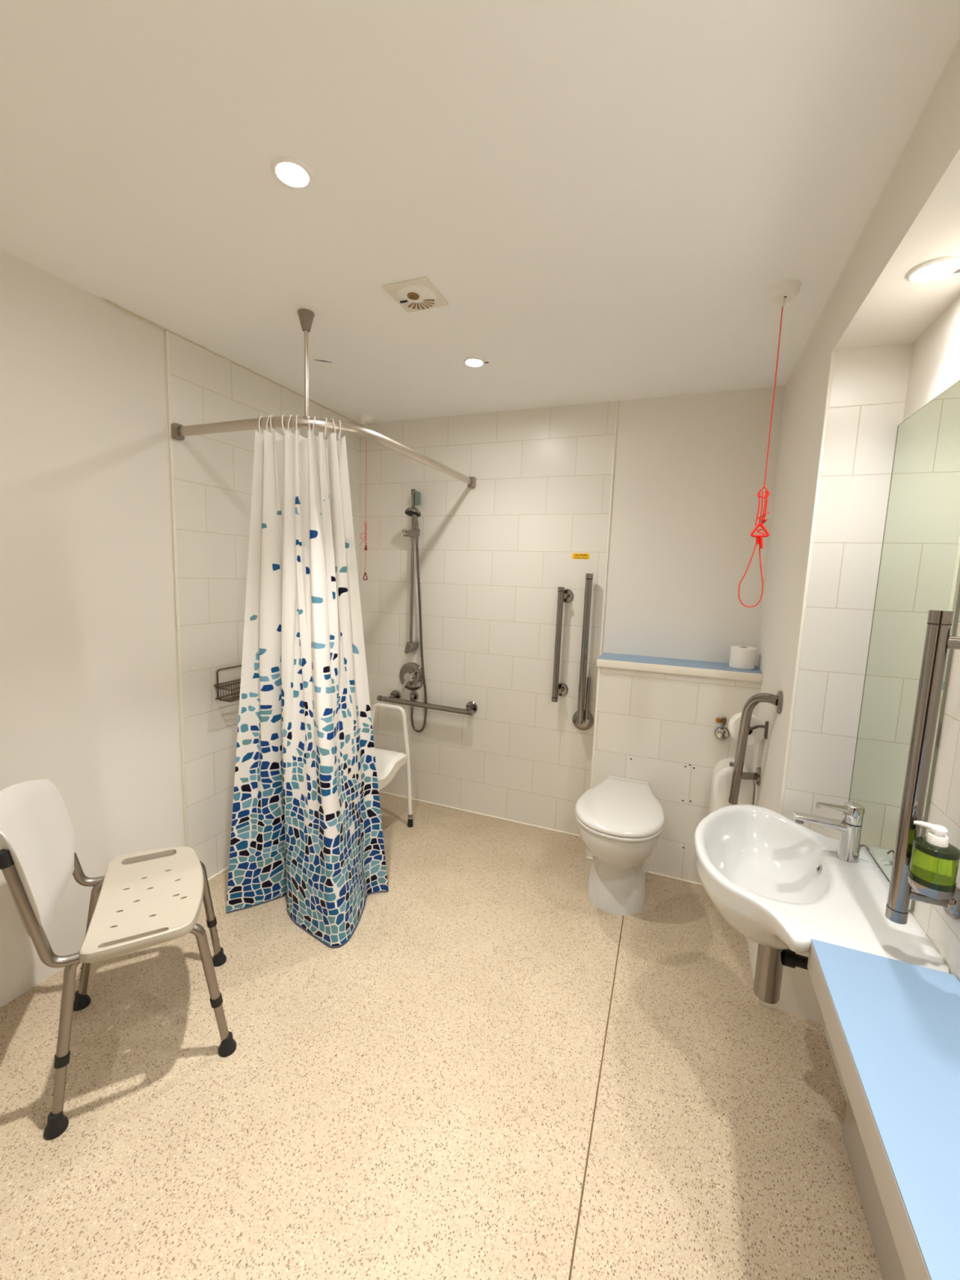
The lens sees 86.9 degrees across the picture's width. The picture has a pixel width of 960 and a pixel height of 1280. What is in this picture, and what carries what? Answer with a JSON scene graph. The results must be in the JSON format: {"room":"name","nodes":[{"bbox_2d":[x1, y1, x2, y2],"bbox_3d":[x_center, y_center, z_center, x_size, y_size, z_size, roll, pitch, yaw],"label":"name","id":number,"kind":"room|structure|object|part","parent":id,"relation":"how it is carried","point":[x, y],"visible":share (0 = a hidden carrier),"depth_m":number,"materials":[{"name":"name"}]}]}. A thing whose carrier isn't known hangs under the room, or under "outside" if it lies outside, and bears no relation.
{"room":"accessible bathroom","nodes":[
{"label":"accessible bathroom","id":0,"kind":"room"},
{"bbox_2d":[0,248,360,1007],"bbox_3d":[-1.617,0.032,1.447,0.145,2.363,4.350,5,8,22],"label":"wall","id":1,"kind":"structure","parent":0,"point":[90,705],"depth_m":1.88,"materials":[{"name":"white tile"}]},
{"bbox_2d":[164,330,188,846],"bbox_3d":[-1.266,-0.041,2.127,0.009,2.363,0.012,5,8,22],"label":"trim","id":2,"kind":"structure","parent":1,"relation":"attached to","point":[166,333],"depth_m":2.10,"materials":[{"name":"white plastic"}]},
{"bbox_2d":[213,665,241,702],"bbox_3d":[-1.126,0.199,2.386,0.096,0.144,0.214,5,8,22],"label":"basket","id":3,"kind":"object","parent":1,"relation":"attached to","point":[217,687],"visible":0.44,"depth_m":2.34,"materials":[{"name":"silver metal"}]},
{"bbox_2d":[102,297,356,422],"bbox_3d":[-1.032,-1.260,2.440,0.007,0.012,1.480,5,8,22],"label":"trim","id":4,"kind":"structure","parent":1,"relation":"attached to","point":[111,302],"depth_m":2.14,"materials":[{"name":"beige"}]},
{"bbox_2d":[171,308,475,488],"bbox_3d":[-0.472,-1.013,2.245,1.498,0.408,0.564,-3,9,-37],"label":"shower rail","id":5,"kind":"object","parent":1,"relation":"attached to","point":[306,316],"visible":1,"depth_m":1.93,"materials":[{"name":"silver metal"}]},
{"bbox_3d":[-0.629,-0.978,1.836,0.013,0.348,0.013,1,7,-12],"label":"hanger rod","id":6,"kind":"part","parent":5,"relation":"part of","materials":[{"name":"silver metal"}]},
{"bbox_2d":[226,414,388,947],"bbox_3d":[-0.698,0.159,2.102,0.563,2.007,0.414,5,8,22],"label":"shower curtain","id":7,"kind":"object","parent":5,"relation":"hanging from","point":[307,824],"visible":1,"depth_m":1.99,"materials":[{"name":"fabric"}]},
{"bbox_2d":[0,792,883,1279],"bbox_3d":[-0.420,1.348,1.106,2.820,0.080,4.350,5,8,22],"label":"floor","id":8,"kind":"structure","parent":0,"point":[413,1097],"depth_m":1.41,"materials":[{"name":"beige plastic"}]},
{"bbox_2d":[0,778,236,1140],"bbox_3d":[-1.066,0.820,1.525,0.555,0.818,0.514,-2,8,-30],"label":"chair","id":9,"kind":"object","parent":8,"relation":"on","point":[143,900],"visible":1,"depth_m":1.48,"materials":[{"name":"beige plastic"}]},
{"bbox_3d":[-1.247,0.627,1.403,0.131,0.416,0.410,-2,8,-28],"label":"backrest","id":10,"kind":"part","parent":9,"relation":"part of","materials":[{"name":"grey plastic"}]},
{"bbox_3d":[-1.040,0.676,1.307,0.291,0.336,0.028,-2,8,-30],"label":"post","id":11,"kind":"part","parent":9,"relation":"part of","materials":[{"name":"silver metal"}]},
{"bbox_3d":[-1.024,0.950,1.359,0.193,0.277,0.053,-5,10,-43],"label":"leg","id":12,"kind":"part","parent":9,"relation":"part of","materials":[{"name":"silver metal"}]},
{"bbox_3d":[-1.217,0.629,1.634,0.291,0.336,0.028,-2,8,-27],"label":"post","id":13,"kind":"part","parent":9,"relation":"part of","materials":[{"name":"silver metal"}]},
{"bbox_3d":[-1.200,0.904,1.674,0.201,0.277,0.033,-1,8,-22],"label":"leg","id":14,"kind":"part","parent":9,"relation":"part of","materials":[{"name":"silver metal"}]},
{"bbox_3d":[-1.007,0.778,1.554,0.282,0.043,0.506,-2,8,-28],"label":"seat","id":15,"kind":"part","parent":9,"relation":"part of","materials":[{"name":"beige plastic"}]},
{"bbox_3d":[-0.857,0.944,1.456,0.199,0.277,0.029,-1,8,-24],"label":"leg","id":16,"kind":"part","parent":9,"relation":"part of","materials":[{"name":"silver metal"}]},
{"bbox_3d":[-1.030,0.899,1.767,0.193,0.277,0.039,-3,9,-37],"label":"leg","id":17,"kind":"part","parent":9,"relation":"part of","materials":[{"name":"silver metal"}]},
{"bbox_2d":[370,702,413,827],"bbox_3d":[-0.712,0.736,2.744,0.511,0.710,0.558,5,8,22],"label":"chair","id":18,"kind":"object","parent":8,"relation":"on","point":[388,762],"visible":0.36,"depth_m":2.85,"materials":[{"name":"white plastic"}]},
{"bbox_3d":[-0.711,0.700,2.737,0.450,0.122,0.480,5,8,22],"label":"seat","id":19,"kind":"part","parent":18,"relation":"part of","materials":[{"name":"white plastic"}]},
{"bbox_2d":[568,915,624,1279],"bbox_3d":[0.010,1.386,0.594,0.006,0.001,3.521,5,8,20],"label":"trim","id":20,"kind":"structure","parent":8,"relation":"on","point":[595,1104],"depth_m":1.35,"materials":[{"name":"brown"}]},
{"bbox_2d":[574,775,665,915],"bbox_3d":[0.627,0.951,2.300,0.373,0.486,0.593,5,8,22],"label":"toilet","id":21,"kind":"object","parent":8,"relation":"on","point":[620,820],"visible":1,"depth_m":2.20,"materials":[{"name":"white ceramic"}]},
{"bbox_3d":[0.630,0.727,2.261,0.373,0.032,0.570,5,8,22],"label":"lid","id":22,"kind":"part","parent":21,"relation":"part of","materials":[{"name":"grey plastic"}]},
{"bbox_2d":[807,938,959,1279],"bbox_3d":[0.378,1.104,0.048,0.238,0.720,2.807,5,8,22],"label":"countertop","id":23,"kind":"structure","parent":8,"relation":"on","point":[893,1026],"depth_m":0.79,"materials":[{"name":"blue laminate"}]},
{"bbox_3d":[0.471,1.145,0.015,0.036,0.653,2.807,5,8,22],"label":"support panel","id":24,"kind":"part","parent":23,"relation":"part of","materials":[{"name":"beige laminate"}]},
{"bbox_2d":[0,0,959,424],"bbox_3d":[-0.334,-1.073,0.804,2.820,0.083,4.350,5,8,22],"label":"ceiling","id":25,"kind":"structure","parent":0,"point":[605,200],"depth_m":1.16,"materials":[{"name":"white paint"}]},
{"bbox_2d":[271,155,313,189],"bbox_3d":[-0.435,-1.081,1.175,0.092,0.006,0.092,5,8,22],"label":"recessed light","id":26,"kind":"object","parent":25,"relation":"in","point":[291,171],"visible":1,"depth_m":1.17,"materials":[{"name":"white plastic"}]},
{"bbox_2d":[297,308,314,332],"bbox_3d":[-0.623,-1.139,1.816,0.058,0.062,0.058,5,8,22],"label":"ceiling mount","id":27,"kind":"object","parent":25,"relation":"attached to","point":[306,316],"depth_m":1.80,"materials":[{"name":"grey plastic"}]},
{"bbox_2d":[359,414,373,579],"bbox_3d":[-0.689,-0.844,3.057,0.085,0.958,0.084,5,8,22],"label":"pull cord","id":28,"kind":"object","parent":25,"relation":"hanging from","point":[366,419],"visible":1,"depth_m":3.02,"materials":[{"name":"red fabric"}]},
{"bbox_3d":[-0.689,-0.834,3.058,0.003,0.868,0.002,5,8,22],"label":"cord","id":29,"kind":"part","parent":28,"relation":"part of","materials":[{"name":"red fabric"}]},
{"bbox_2d":[382,276,448,312],"bbox_3d":[-0.209,-1.126,1.671,0.160,0.022,0.164,5,8,22],"label":"ceiling vent","id":30,"kind":"object","parent":25,"relation":"in","point":[417,294],"visible":1,"depth_m":1.64,"materials":[{"name":"beige plastic"}]},
{"bbox_3d":[-0.216,-1.115,1.645,0.039,0.005,0.039,4,7,15],"label":"knob","id":31,"kind":"part","parent":30,"relation":"part of","materials":[{"name":"brown plastic"}]},
{"bbox_2d":[463,356,488,367],"bbox_3d":[-0.025,-1.190,2.174,0.092,0.006,0.092,-5,10,-43],"label":"recessed light","id":32,"kind":"object","parent":25,"relation":"in","point":[473,362],"visible":1,"depth_m":2.17,"materials":[{"name":"white plastic"}]},
{"bbox_2d":[737,279,801,607],"bbox_3d":[0.917,-0.596,1.618,0.090,0.983,0.088,5,8,22],"label":"pull cord","id":33,"kind":"object","parent":25,"relation":"hanging from","point":[781,292],"visible":1,"depth_m":1.59,"materials":[{"name":"red fabric"}]},
{"bbox_3d":[0.908,-0.356,1.641,0.054,0.047,0.008,5,8,22],"label":"triangle handle","id":34,"kind":"part","parent":33,"relation":"part of","materials":[{"name":"red plastic"}]},
{"bbox_3d":[0.924,-0.759,1.597,0.004,0.543,0.003,5,8,22],"label":"cord","id":35,"kind":"part","parent":33,"relation":"part of","materials":[{"name":"red fabric"}]},
{"bbox_2d":[359,386,785,835],"bbox_3d":[0.421,-0.080,2.920,2.820,2.363,0.185,5,8,22],"label":"wall","id":36,"kind":"structure","parent":0,"point":[495,555],"depth_m":2.84,"materials":[{"name":"tile"}]},
{"bbox_2d":[399,662,422,691],"bbox_3d":[-0.443,0.234,3.166,0.180,0.180,0.072,5,8,22],"label":"shower mixer","id":37,"kind":"object","parent":36,"relation":"attached to","point":[411,673],"visible":0.94,"depth_m":3.18,"materials":[{"name":"silver metal"}]},
{"bbox_3d":[-0.450,0.260,3.158,0.084,0.125,0.032,3,7,11],"label":"lever","id":38,"kind":"part","parent":37,"relation":"part of","materials":[{"name":"silver metal"}]},
{"bbox_3d":[-0.442,0.234,3.168,0.060,0.060,0.044,5,8,22],"label":"knob","id":39,"kind":"part","parent":37,"relation":"part of","materials":[{"name":"silver metal"}]},
{"bbox_2d":[402,488,421,653],"bbox_3d":[-0.399,-0.404,3.071,0.132,0.989,0.093,8,9,41],"label":"riser rail","id":40,"kind":"object","parent":36,"relation":"attached to","point":[411,646],"visible":1,"depth_m":3.05,"materials":[{"name":"silver metal"}]},
{"bbox_3d":[-0.409,-0.423,3.065,0.019,0.950,0.019,5,8,22],"label":"rail","id":41,"kind":"part","parent":40,"relation":"part of","materials":[{"name":"silver metal"}]},
{"bbox_2d":[404,506,426,732],"bbox_3d":[-0.390,-0.093,3.050,0.120,1.375,0.155,5,8,22],"label":"shower hose","id":42,"kind":"object","parent":40,"relation":"hanging from","point":[413,512],"visible":0.99,"depth_m":3.06,"materials":[{"name":"silver metal"}]},
{"bbox_3d":[-0.391,-0.732,2.944,0.091,0.026,0.087,5,8,22],"label":"spray plate","id":43,"kind":"part","parent":42,"relation":"part of","materials":[{"name":"black rubber"}]},
{"bbox_3d":[-0.379,-0.658,2.978,0.029,0.171,0.056,5,8,22],"label":"handle","id":44,"kind":"part","parent":42,"relation":"part of","materials":[{"name":"silver metal"}]},
{"bbox_2d":[409,690,418,700],"bbox_3d":[-0.422,0.353,3.189,0.060,0.060,0.040,5,8,22],"label":"outlet","id":45,"kind":"object","parent":36,"relation":"attached to","point":[413,695],"visible":0.98,"depth_m":3.19,"materials":[{"name":"silver metal"}]},
{"bbox_2d":[377,689,477,715],"bbox_3d":[-0.335,0.385,3.136,0.661,0.082,0.078,5,8,22],"label":"grab rail","id":46,"kind":"object","parent":36,"relation":"attached to","point":[395,695],"visible":1,"depth_m":3.10,"materials":[{"name":"silver metal"}]},
{"bbox_3d":[-0.553,0.361,3.232,0.028,0.028,0.060,5,8,22],"label":"post","id":47,"kind":"part","parent":46,"relation":"part of","materials":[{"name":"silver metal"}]},
{"bbox_3d":[-0.060,0.411,3.037,0.028,0.028,0.060,5,8,22],"label":"post","id":48,"kind":"part","parent":46,"relation":"part of","materials":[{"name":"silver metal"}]},
{"bbox_2d":[551,586,573,702],"bbox_3d":[0.451,0.026,2.777,0.077,0.630,0.078,5,8,22],"label":"grab rail","id":49,"kind":"object","parent":36,"relation":"attached to","point":[563,595],"visible":1,"depth_m":2.76,"materials":[{"name":"silver metal"}]},
{"bbox_3d":[0.447,0.281,2.817,0.028,0.028,0.060,5,8,22],"label":"post","id":50,"kind":"part","parent":49,"relation":"part of","materials":[{"name":"silver metal"}]},
{"bbox_3d":[0.465,-0.239,2.752,0.028,0.028,0.060,5,8,22],"label":"post","id":51,"kind":"part","parent":49,"relation":"part of","materials":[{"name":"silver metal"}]},
{"bbox_2d":[572,552,589,559],"bbox_3d":[0.542,-0.452,2.729,0.093,0.031,0.002,5,8,22],"label":"sticker","id":52,"kind":"object","parent":36,"relation":"attached to","point":[575,556],"visible":1,"depth_m":2.73,"materials":[{"name":"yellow plastic"}]},
{"bbox_2d":[572,573,593,730],"bbox_3d":[0.571,0.077,2.734,0.116,0.862,0.078,5,8,22],"label":"rail","id":53,"kind":"object","parent":36,"relation":"attached to","point":[582,719],"visible":1,"depth_m":2.72,"materials":[{"name":"silver metal"}]},
{"bbox_2d":[600,400,618,655],"bbox_3d":[0.659,-0.048,2.731,0.010,2.363,0.009,5,8,22],"label":"trim","id":54,"kind":"structure","parent":36,"relation":"attached to","point":[617,402],"depth_m":2.66,"materials":[{"name":"white plastic"}]},
{"bbox_2d":[586,666,761,883],"bbox_3d":[0.951,0.657,2.575,0.725,1.024,0.217,5,8,22],"label":"wall","id":55,"kind":"structure","parent":0,"point":[657,729],"depth_m":2.47,"materials":[{"name":"tile"}]},
{"bbox_2d":[208,791,702,885],"bbox_3d":[0.001,1.154,2.437,2.307,0.010,1.278,5,8,22],"label":"baseboard","id":56,"kind":"structure","parent":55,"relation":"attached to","point":[227,868],"depth_m":2.97,"materials":[{"name":"beige"}]},
{"bbox_3d":[0.581,0.640,2.610,0.010,1.024,0.009,5,8,22],"label":"edge trim","id":57,"kind":"part","parent":55,"relation":"part of","materials":[{"name":"white plastic"}]},
{"bbox_2d":[596,652,762,682],"bbox_3d":[0.964,0.126,2.503,0.730,0.044,0.233,5,8,22],"label":"shelf","id":58,"kind":"object","parent":55,"relation":"on","point":[618,660],"visible":1,"depth_m":2.43,"materials":[{"name":"white plastic"}]},
{"bbox_2d":[728,645,756,669],"bbox_3d":[1.237,0.082,2.387,0.108,0.098,0.108,5,8,22],"label":"toilet roll","id":59,"kind":"object","parent":58,"relation":"on","point":[741,657],"visible":1,"depth_m":2.34,"materials":[{"name":"white paper"}]},
{"bbox_2d":[714,717,729,740],"bbox_3d":[1.124,0.414,2.349,0.064,0.109,0.022,5,8,22],"label":"button","id":60,"kind":"object","parent":55,"relation":"attached to","point":[722,733],"visible":1,"depth_m":2.35,"materials":[{"name":"silver metal"}]},
{"bbox_2d":[708,757,754,814],"bbox_3d":[1.139,0.724,2.303,0.163,0.363,0.158,5,8,22],"label":"dispenser","id":61,"kind":"object","parent":55,"relation":"attached to","point":[722,771],"visible":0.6,"depth_m":2.24,"materials":[{"name":"white plastic"}]},
{"bbox_2d":[746,277,839,999],"bbox_3d":[1.381,0.064,2.039,0.371,2.363,1.020,5,8,22],"label":"wall","id":62,"kind":"structure","parent":0,"point":[806,388],"depth_m":1.88,"materials":[{"name":"white paint"}]},
{"bbox_2d":[728,690,782,804],"bbox_3d":[1.079,0.443,1.995,0.116,0.563,0.359,5,8,22],"label":"grab rail","id":63,"kind":"object","parent":62,"relation":"attached to","point":[738,775],"visible":1,"depth_m":2.04,"materials":[{"name":"silver metal"}]},
{"bbox_3d":[1.123,0.570,2.126,0.089,0.031,0.030,2,7,1],"label":"post","id":64,"kind":"part","parent":63,"relation":"part of","materials":[{"name":"silver metal"}]},
{"bbox_2d":[748,721,768,739],"bbox_3d":[1.126,0.350,2.095,0.052,0.072,0.169,1,7,-4],"label":"holder","id":65,"kind":"object","parent":62,"relation":"attached to","point":[766,726],"visible":0.7,"depth_m":2.03,"materials":[{"name":"silver metal"}]},
{"bbox_2d":[728,711,764,746],"bbox_3d":[1.122,0.374,2.138,0.128,0.136,0.107,5,8,22],"label":"toilet roll","id":66,"kind":"object","parent":65,"relation":"hanging from","point":[755,736],"visible":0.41,"depth_m":2.09,"materials":[{"name":"white paper"}]},
{"bbox_3d":[1.123,0.359,2.104,0.046,0.053,0.156,2,7,0],"label":"arm","id":67,"kind":"part","parent":65,"relation":"part of","materials":[{"name":"silver metal"}]},
{"bbox_3d":[1.146,0.358,2.029,0.010,0.070,0.034,5,8,22],"label":"wall plate","id":68,"kind":"part","parent":65,"relation":"part of","materials":[{"name":"silver metal"}]},
{"bbox_2d":[760,342,913,1022],"bbox_3d":[1.115,0.216,1.606,0.202,2.151,0.008,5,8,22],"label":"wall","id":69,"kind":"structure","parent":0,"point":[869,385],"depth_m":1.56,"materials":[{"name":"tile"}]},
{"bbox_2d":[757,351,835,1004],"bbox_3d":[1.016,0.207,1.646,0.010,2.151,0.011,5,8,22],"label":"trim","id":70,"kind":"structure","parent":69,"relation":"attached to","point":[833,353],"depth_m":1.59,"materials":[{"name":"white plastic"}]},
{"bbox_2d":[822,609,959,1102],"bbox_3d":[0.566,0.503,0.054,0.008,1.926,3.322,5,8,22],"label":"wall","id":71,"kind":"structure","parent":0,"point":[943,931],"depth_m":1.06,"materials":[{"name":"tile"}]},
{"bbox_2d":[693,804,949,973],"bbox_3d":[0.823,0.709,1.383,0.458,0.234,0.704,5,8,22],"label":"basin","id":72,"kind":"object","parent":71,"relation":"attached to","point":[780,882],"visible":0.97,"depth_m":1.30,"materials":[{"name":"white ceramic"}]},
{"bbox_2d":[753,944,808,1004],"bbox_3d":[0.921,0.923,1.409,0.274,0.217,0.072,5,8,22],"label":"trap","id":73,"kind":"object","parent":72,"relation":"attached to","point":[770,962],"visible":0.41,"depth_m":1.42,"materials":[{"name":"silver metal"}]},
{"bbox_2d":[753,944,785,1004],"bbox_3d":[0.827,0.928,1.448,0.072,0.191,0.072,5,8,22],"label":"drain pipe","id":74,"kind":"object","parent":73,"relation":"on","point":[770,962],"depth_m":1.42,"materials":[{"name":"silver metal"}]},
{"bbox_2d":[793,801,870,862],"bbox_3d":[0.969,0.518,1.395,0.180,0.154,0.053,5,8,22],"label":"tap","id":75,"kind":"object","parent":72,"relation":"on","point":[851,827],"visible":1,"depth_m":1.37,"materials":[{"name":"silver metal"}]},
{"bbox_3d":[0.943,0.504,1.405,0.122,0.026,0.037,5,8,22],"label":"spout","id":76,"kind":"part","parent":75,"relation":"part of","materials":[{"name":"silver metal"}]},
{"bbox_3d":[0.959,0.455,1.376,0.083,0.022,0.018,3,7,7],"label":"lever","id":77,"kind":"part","parent":75,"relation":"part of","materials":[{"name":"silver metal"}]},
{"bbox_3d":[1.040,0.578,1.375,0.006,0.045,0.026,-4,9,-41],"label":"pop rod","id":78,"kind":"part","parent":75,"relation":"part of","materials":[{"name":"silver metal"}]},
{"bbox_2d":[848,379,959,911],"bbox_3d":[1.100,-0.002,1.313,0.007,1.200,0.499,5,8,22],"label":"mirror","id":79,"kind":"object","parent":71,"relation":"attached to","point":[919,571],"visible":0.84,"depth_m":1.30,"materials":[{"name":"white mirror"}]},
{"bbox_2d":[884,609,959,924],"bbox_3d":[0.895,0.260,0.986,0.106,0.631,0.062,5,8,22],"label":"vertical grab bar","id":80,"kind":"object","parent":71,"relation":"attached to","point":[938,639],"visible":0.8,"depth_m":0.98,"materials":[{"name":"silver metal"}]},
{"bbox_3d":[0.898,0.513,1.012,0.072,0.025,0.025,5,8,22],"label":"post","id":81,"kind":"part","parent":80,"relation":"part of","materials":[{"name":"silver metal"}]},
{"bbox_3d":[0.916,0.007,0.949,0.072,0.025,0.025,5,8,22],"label":"post","id":82,"kind":"part","parent":80,"relation":"part of","materials":[{"name":"silver metal"}]},
{"bbox_2d":[906,820,959,912],"bbox_3d":[0.861,0.421,0.936,0.106,0.155,0.068,5,8,22],"label":"soap dispenser","id":83,"kind":"object","parent":71,"relation":"attached to","point":[932,872],"visible":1,"depth_m":0.92,"materials":[{"name":"green plastic"}]},
{"bbox_2d":[909,844,959,885],"bbox_3d":[0.844,0.413,0.942,0.065,0.070,0.065,5,8,22],"label":"bottle","id":84,"kind":"object","parent":83,"relation":"on","point":[930,864],"depth_m":0.92,"materials":[{"name":"green plastic"}]},
{"bbox_3d":[0.879,0.487,0.939,0.021,0.025,0.021,5,8,22],"label":"fixing post","id":85,"kind":"part","parent":83,"relation":"part of","materials":[{"name":"silver metal"}]},
{"bbox_3d":[0.881,0.467,0.933,0.060,0.016,0.014,5,8,22],"label":"holder arm","id":86,"kind":"part","parent":83,"relation":"part of","materials":[{"name":"silver metal"}]},
{"bbox_2d":[831,37,959,352],"bbox_3d":[0.604,-0.781,-0.098,0.371,0.212,3.330,5,8,22],"label":"ceiling","id":87,"kind":"structure","parent":0,"point":[914,221],"depth_m":1.08,"materials":[{"name":"white paint"}]},
{"bbox_2d":[906,256,959,283],"bbox_3d":[0.993,-0.808,1.109,0.092,0.006,0.092,-5,10,-43],"label":"recessed light","id":88,"kind":"object","parent":87,"relation":"in","point":[937,268],"visible":1,"depth_m":1.11,"materials":[{"name":"white plastic"}]},
{"bbox_2d":[906,875,955,900],"bbox_3d":[0.842,0.461,0.948,0.068,0.022,0.068,5,8,22],"label":"holder","id":89,"kind":"object","parent":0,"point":[930,889],"depth_m":0.92,"materials":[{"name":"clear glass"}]},
{"bbox_2d":[902,293,959,421],"bbox_3d":[0.653,0.398,0.012,0.176,2.151,3.330,5,8,22],"label":"wall","id":90,"kind":"structure","parent":0,"point":[935,364],"depth_m":1.29,"materials":[{"name":"white paint"}]}
]}

